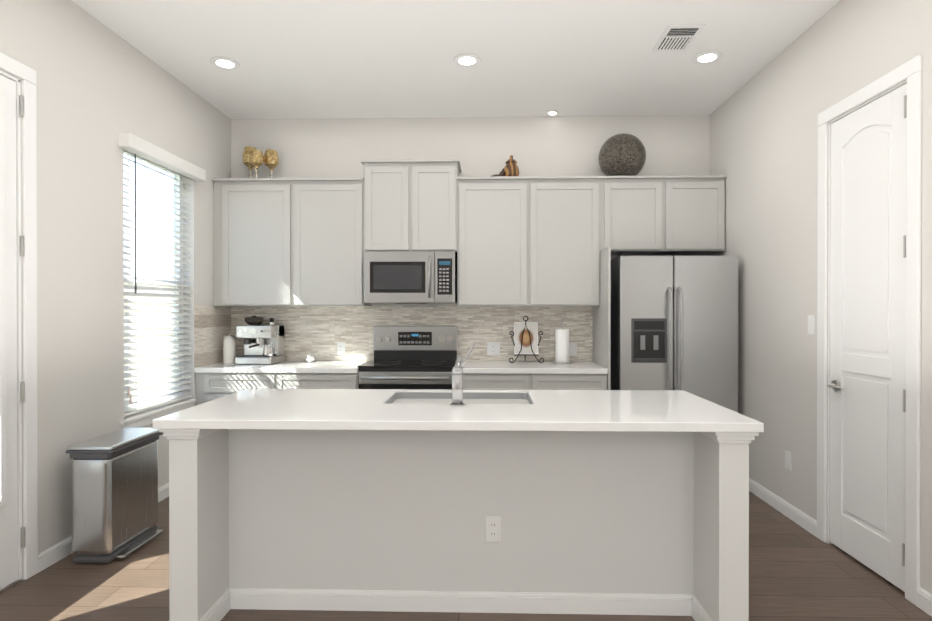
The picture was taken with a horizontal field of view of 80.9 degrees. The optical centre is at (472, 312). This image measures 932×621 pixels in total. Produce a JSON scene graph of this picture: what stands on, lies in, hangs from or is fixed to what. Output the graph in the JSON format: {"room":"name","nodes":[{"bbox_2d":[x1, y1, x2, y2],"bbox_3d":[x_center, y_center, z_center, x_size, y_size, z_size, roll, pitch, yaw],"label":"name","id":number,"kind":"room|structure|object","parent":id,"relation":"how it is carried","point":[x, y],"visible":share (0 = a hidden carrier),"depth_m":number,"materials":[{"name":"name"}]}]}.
{"room":"kitchen","nodes":[
{"label":"kitchen","id":0,"kind":"room"},
{"bbox_2d":[0,0,230,580],"bbox_3d":[-2.361,-0.198,1.844,0.150,3.100,6.300,0,0,2],"label":"wall","id":1,"kind":"structure","parent":0,"point":[100,86],"depth_m":3.18,"materials":[{"name":"white paint"}]},
{"bbox_2d":[0,75,24,588],"bbox_3d":[-2.278,0.097,2.300,0.096,2.480,0.882,0,0,2],"label":"door","id":2,"kind":"structure","parent":1,"relation":"in","point":[8,427],"depth_m":2.67,"materials":[{"name":"white wood"}]},
{"bbox_2d":[0,52,37,592],"bbox_3d":[-2.341,0.054,2.292,0.166,2.592,1.059,0,0,2],"label":"door frame","id":3,"kind":"structure","parent":1,"relation":"attached to","point":[23,72],"depth_m":2.76,"materials":[{"name":"white wood"}]},
{"bbox_2d":[38,483,168,572],"bbox_3d":[-2.287,1.309,1.528,0.014,0.090,5.660,0,0,2],"label":"baseboard","id":4,"kind":"structure","parent":1,"relation":"attached to","point":[50,556],"depth_m":2.96,"materials":[{"name":"white wood"}]},
{"bbox_2d":[118,133,205,427],"bbox_3d":[-2.260,-0.184,3.932,0.210,1.915,0.940,0,0,2],"label":"window blind","id":5,"kind":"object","parent":1,"relation":"in","point":[143,410],"depth_m":3.91,"materials":[{"name":"white plastic"}]},
{"bbox_2d":[72,0,839,118],"bbox_3d":[-0.126,-1.797,1.778,4.920,0.100,6.900,0,0,2],"label":"ceiling","id":6,"kind":"structure","parent":0,"point":[306,59],"depth_m":3.68,"materials":[{"name":"white paint"}]},
{"bbox_2d":[210,57,239,69],"bbox_3d":[-1.737,-1.750,3.841,0.194,0.011,0.194,0,0,2],"label":"recessed light","id":7,"kind":"object","parent":6,"relation":"in","point":[225,63],"visible":1,"depth_m":3.83,"materials":[{"name":"white"}]},
{"bbox_2d":[453,54,480,66],"bbox_3d":[-0.036,-1.750,3.796,0.194,0.011,0.194,0,0,2],"label":"recessed light","id":8,"kind":"object","parent":6,"relation":"in","point":[466,60],"visible":0.98,"depth_m":3.79,"materials":[{"name":"white"}]},
{"bbox_2d":[546,111,557,115],"bbox_3d":[0.704,-1.754,4.807,0.107,0.011,0.107,0,0,2],"label":"recessed light","id":9,"kind":"object","parent":6,"relation":"in","point":[551,113],"visible":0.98,"depth_m":4.81,"materials":[{"name":"white"}]},
{"bbox_2d":[652,24,705,51],"bbox_3d":[1.311,-1.746,3.493,0.226,0.016,0.336,0,0,2],"label":"ceiling vent","id":10,"kind":"object","parent":6,"relation":"in","point":[677,37],"visible":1,"depth_m":3.46,"materials":[{"name":"white metal"}]},
{"bbox_2d":[692,51,722,64],"bbox_3d":[1.614,-1.749,3.753,0.194,0.011,0.194,0,0,2],"label":"recessed light","id":11,"kind":"object","parent":6,"relation":"in","point":[706,57],"visible":0.98,"depth_m":3.74,"materials":[{"name":"white"}]},
{"bbox_2d":[0,491,931,620],"bbox_3d":[-0.126,1.403,1.792,4.920,0.100,6.900,0,0,2],"label":"floor","id":12,"kind":"structure","parent":0,"point":[797,572],"depth_m":2.63,"materials":[{"name":"brown wood"}]},
{"bbox_2d":[65,427,162,563],"bbox_3d":[-2.017,1.029,3.136,0.280,0.636,0.480,0,0,2],"label":"trash can","id":13,"kind":"object","parent":12,"relation":"on","point":[114,475],"visible":0.96,"depth_m":2.96,"materials":[{"name":"grey metal"}]},
{"bbox_2d":[194,369,285,404],"bbox_3d":[-1.848,0.910,4.664,0.722,0.860,0.624,0,0,2],"label":"base cabinet","id":14,"kind":"object","parent":12,"relation":"on","point":[216,381],"depth_m":4.36,"materials":[{"name":"grey paint"}]},
{"bbox_2d":[194,361,367,372],"bbox_3d":[-1.555,0.460,4.651,1.308,0.040,0.630,0,0,2],"label":"countertop","id":15,"kind":"structure","parent":14,"relation":"on","point":[284,366],"depth_m":4.37,"materials":[{"name":"white stone"}]},
{"bbox_2d":[223,333,235,363],"bbox_3d":[-2.085,0.309,4.690,0.100,0.259,0.100,0,0,2],"label":"jar","id":16,"kind":"object","parent":15,"relation":"on","point":[229,348],"visible":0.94,"depth_m":4.65,"materials":[{"name":"white ceramic"}]},
{"bbox_2d":[234,316,284,364],"bbox_3d":[-1.838,0.234,4.712,0.324,0.410,0.401,0,0,2],"label":"espresso machine","id":17,"kind":"object","parent":15,"relation":"on","point":[263,344],"visible":0.98,"depth_m":4.66,"materials":[{"name":"silver metal"}]},
{"bbox_2d":[305,353,313,361],"bbox_3d":[-1.432,0.399,4.813,0.076,0.078,0.076,0,0,2],"label":"sugar bowl","id":18,"kind":"object","parent":15,"relation":"on","point":[309,358],"visible":1,"depth_m":4.79,"materials":[{"name":"white ceramic"}]},
{"bbox_2d":[286,369,358,388],"bbox_3d":[-1.228,0.910,4.648,0.654,0.860,0.624,0,0,2],"label":"base cabinet","id":19,"kind":"object","parent":12,"relation":"on","point":[293,380],"depth_m":4.34,"materials":[{"name":"grey paint"}]},
{"bbox_2d":[357,326,457,389],"bbox_3d":[-0.517,0.733,4.595,0.770,1.215,0.686,0,0,2],"label":"range","id":20,"kind":"object","parent":12,"relation":"on","point":[415,357],"visible":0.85,"depth_m":4.84,"materials":[{"name":"silver metal"}]},
{"bbox_2d":[163,432,758,620],"bbox_3d":[-0.059,0.908,2.597,2.366,0.883,0.830,0,0,2],"label":"kitchen island","id":21,"kind":"object","parent":12,"relation":"on","point":[457,498],"depth_m":2.46,"materials":[{"name":"white paint"}]},
{"bbox_2d":[153,389,763,431],"bbox_3d":[-0.063,0.456,2.591,2.422,0.053,0.866,0,0,2],"label":"island countertop","id":22,"kind":"structure","parent":21,"relation":"on","point":[247,410],"depth_m":2.32,"materials":[{"name":"white stone"}]},
{"bbox_2d":[389,392,528,403],"bbox_3d":[-0.061,0.543,2.752,0.734,0.220,0.404,0,0,2],"label":"sink","id":23,"kind":"object","parent":22,"relation":"in","point":[402,397],"depth_m":2.93,"materials":[{"name":"silver metal"}]},
{"bbox_2d":[449,344,473,407],"bbox_3d":[-0.044,0.286,2.624,0.112,0.288,0.284,0,0,2],"label":"faucet","id":24,"kind":"object","parent":22,"relation":"on","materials":[{"name":"silver metal"}]},
{"bbox_2d":[463,361,607,389],"bbox_3d":[0.468,0.890,4.600,1.200,0.900,0.630,0,0,2],"label":"base cabinet","id":25,"kind":"object","parent":12,"relation":"on","point":[529,375],"visible":0.25,"depth_m":4.29,"materials":[{"name":"grey paint"}]},
{"bbox_2d":[509,316,543,362],"bbox_3d":[0.468,0.233,4.783,0.301,0.406,0.205,0,0,2],"label":"easel","id":26,"kind":"object","parent":25,"relation":"on","point":[525,334],"visible":1,"depth_m":4.75,"materials":[{"name":"white paper"}]},
{"bbox_2d":[553,318,570,363],"bbox_3d":[0.776,0.246,4.714,0.156,0.386,0.156,0,0,2],"label":"paper towel holder","id":27,"kind":"object","parent":25,"relation":"on","point":[562,346],"visible":1,"depth_m":4.66,"materials":[{"name":"white paper"}]},
{"bbox_2d":[611,256,738,412],"bbox_3d":[1.597,0.452,4.502,0.902,1.777,0.752,0,0,2],"label":"refrigerator","id":28,"kind":"object","parent":12,"relation":"on","point":[674,322],"visible":0.65,"depth_m":4.19,"materials":[{"name":"silver metal"}]},
{"bbox_2d":[231,115,709,360],"bbox_3d":[-0.041,-0.211,5.009,4.620,3.100,0.150,0,0,2],"label":"wall","id":29,"kind":"structure","parent":0,"point":[478,146],"depth_m":4.93,"materials":[{"name":"white paint"}]},
{"bbox_2d":[211,178,302,305],"bbox_3d":[-1.830,-0.595,4.804,0.751,1.081,0.347,0,0,2],"label":"upper cabinet","id":30,"kind":"object","parent":29,"relation":"attached to","point":[258,222],"depth_m":4.64,"materials":[{"name":"grey paint"}]},
{"bbox_2d":[242,146,255,177],"bbox_3d":[-1.971,-1.298,4.850,0.132,0.323,0.132,0,0,2],"label":"goblet","id":31,"kind":"object","parent":30,"relation":"on","point":[246,153],"visible":0.67,"depth_m":4.80,"materials":[{"name":"gold"}]},
{"bbox_2d":[249,150,263,177],"bbox_3d":[-1.867,-1.265,4.722,0.124,0.258,0.124,0,0,2],"label":"goblet","id":32,"kind":"object","parent":30,"relation":"on","point":[256,159],"visible":0.94,"depth_m":4.68,"materials":[{"name":"gold"}]},
{"bbox_2d":[264,149,278,177],"bbox_3d":[-1.780,-1.283,4.835,0.128,0.293,0.128,0,0,2],"label":"goblet","id":33,"kind":"object","parent":30,"relation":"on","point":[271,159],"visible":0.94,"depth_m":4.79,"materials":[{"name":"gold"}]},
{"bbox_2d":[299,177,371,305],"bbox_3d":[-1.253,-0.595,4.788,0.682,1.081,0.347,0,0,2],"label":"upper cabinet","id":34,"kind":"object","parent":29,"relation":"attached to","point":[333,257],"depth_m":4.62,"materials":[{"name":"grey paint"}]},
{"bbox_2d":[363,159,418,254],"bbox_3d":[-0.680,-0.896,4.766,0.466,0.768,0.359,0,0,2],"label":"upper cabinet","id":35,"kind":"object","parent":29,"relation":"attached to","point":[390,186],"depth_m":4.59,"materials":[{"name":"grey paint"}]},
{"bbox_2d":[365,252,456,303],"bbox_3d":[-0.519,-0.291,4.714,0.755,0.434,0.439,0,0,2],"label":"microwave","id":36,"kind":"object","parent":35,"relation":"attached to","point":[410,277],"visible":1,"depth_m":4.54,"materials":[{"name":"silver metal"}]},
{"bbox_2d":[194,305,592,367],"bbox_3d":[-0.571,0.190,4.629,3.282,0.498,0.640,0,0,2],"label":"tile backsplash","id":37,"kind":"structure","parent":29,"relation":"attached to","point":[318,332],"depth_m":4.93,"materials":[{"name":"tile"}]},
{"bbox_2d":[337,342,344,354],"bbox_3d":[-1.193,0.329,4.955,0.072,0.116,0.007,0,0,2],"label":"outlet","id":38,"kind":"object","parent":37,"relation":"attached to","point":[340,348],"visible":1,"depth_m":4.95,"materials":[{"name":"white plastic"}]},
{"bbox_2d":[487,342,499,354],"bbox_3d":[0.189,0.329,4.918,0.116,0.116,0.007,0,0,2],"label":"outlet","id":39,"kind":"object","parent":37,"relation":"attached to","point":[493,348],"visible":1,"depth_m":4.92,"materials":[{"name":"white plastic"}]},
{"bbox_2d":[569,343,576,354],"bbox_3d":[0.902,0.329,4.900,0.072,0.116,0.006,0,0,2],"label":"light switch","id":40,"kind":"object","parent":37,"relation":"attached to","point":[572,348],"visible":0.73,"depth_m":4.90,"materials":[{"name":"white plastic"}]},
{"bbox_2d":[419,159,461,251],"bbox_3d":[-0.354,-0.896,4.757,0.465,0.768,0.359,0,0,2],"label":"upper cabinet","id":41,"kind":"object","parent":29,"relation":"attached to","point":[438,178],"depth_m":4.58,"materials":[{"name":"grey paint"}]},
{"bbox_2d":[455,176,538,305],"bbox_3d":[0.212,-0.595,4.750,0.668,1.081,0.347,0,0,2],"label":"upper cabinet","id":42,"kind":"object","parent":29,"relation":"attached to","point":[534,240],"depth_m":4.58,"materials":[{"name":"grey paint"}]},
{"bbox_2d":[491,155,518,176],"bbox_3d":[0.271,-1.247,4.721,0.272,0.221,0.142,0,0,2],"label":"decorative figurine","id":43,"kind":"object","parent":42,"relation":"on","point":[510,168],"visible":0.73,"depth_m":4.67,"materials":[{"name":"brown ceramic"}]},
{"bbox_2d":[539,176,606,306],"bbox_3d":[0.749,-0.595,4.735,0.686,1.081,0.347,0,0,2],"label":"upper cabinet","id":44,"kind":"object","parent":29,"relation":"attached to","point":[571,208],"depth_m":4.57,"materials":[{"name":"grey paint"}]},
{"bbox_2d":[603,175,674,254],"bbox_3d":[1.372,-0.824,4.718,0.596,0.623,0.347,0,0,2],"label":"upper cabinet","id":45,"kind":"object","parent":29,"relation":"attached to","point":[639,217],"depth_m":4.55,"materials":[{"name":"grey paint"}]},
{"bbox_2d":[598,133,645,175],"bbox_3d":[1.270,-1.322,4.634,0.389,0.373,0.389,0,0,2],"label":"decorative sphere","id":46,"kind":"object","parent":45,"relation":"on","point":[622,154],"visible":0.92,"depth_m":4.49,"materials":[{"name":"stone"}]},
{"bbox_2d":[675,175,726,254],"bbox_3d":[1.818,-0.824,4.706,0.578,0.623,0.347,0,0,2],"label":"upper cabinet","id":47,"kind":"object","parent":29,"relation":"attached to","point":[699,199],"depth_m":4.54,"materials":[{"name":"grey paint"}]},
{"bbox_2d":[709,0,931,593],"bbox_3d":[2.108,-0.197,1.726,0.150,3.100,6.300,0,0,2],"label":"wall","id":48,"kind":"structure","parent":0,"point":[764,139],"depth_m":3.50,"materials":[{"name":"white paint"}]},
{"bbox_2d":[785,450,790,469],"bbox_3d":[2.079,0.975,3.597,0.006,0.116,0.072,0,0,2],"label":"outlet","id":49,"kind":"object","parent":48,"relation":"attached to","point":[787,460],"visible":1,"depth_m":3.60,"materials":[{"name":"white plastic"}]},
{"bbox_2d":[808,315,814,333],"bbox_3d":[2.072,0.076,3.338,0.006,0.116,0.072,0,0,2],"label":"light switch","id":50,"kind":"object","parent":48,"relation":"attached to","point":[811,324],"visible":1,"depth_m":3.33,"materials":[{"name":"white plastic"}]},
{"bbox_2d":[749,478,931,616],"bbox_3d":[2.017,1.310,1.385,0.014,0.090,5.600,0,0,2],"label":"baseboard","id":51,"kind":"structure","parent":48,"relation":"attached to","point":[809,524],"depth_m":3.49,"materials":[{"name":"white wood"}]},
{"bbox_2d":[827,83,906,591],"bbox_3d":[2.059,0.122,2.873,0.091,2.423,0.595,0,0,2],"label":"door","id":52,"kind":"structure","parent":48,"relation":"in","point":[867,385],"depth_m":2.85,"materials":[{"name":"white wood"}]},
{"bbox_2d":[817,55,921,605],"bbox_3d":[2.055,0.084,2.879,0.016,2.527,0.764,0,0,2],"label":"door frame","id":53,"kind":"structure","parent":48,"relation":"attached to","point":[910,71],"depth_m":2.55,"materials":[{"name":"white wood"}]},
{"label":"outside","id":54,"kind":"structure","parent":0,"visible":0},
{"bbox_3d":[-16.173,1.562,5.368,27.630,0.350,50.000,0,0,2],"label":"ground","id":55,"kind":"structure","parent":54,"visible":0},
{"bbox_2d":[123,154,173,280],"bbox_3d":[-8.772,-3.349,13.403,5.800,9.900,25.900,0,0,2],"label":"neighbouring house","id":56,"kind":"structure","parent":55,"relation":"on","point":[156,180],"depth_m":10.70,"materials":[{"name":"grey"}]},
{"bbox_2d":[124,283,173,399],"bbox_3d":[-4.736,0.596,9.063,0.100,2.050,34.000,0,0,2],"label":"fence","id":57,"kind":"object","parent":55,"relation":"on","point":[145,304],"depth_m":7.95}
]}

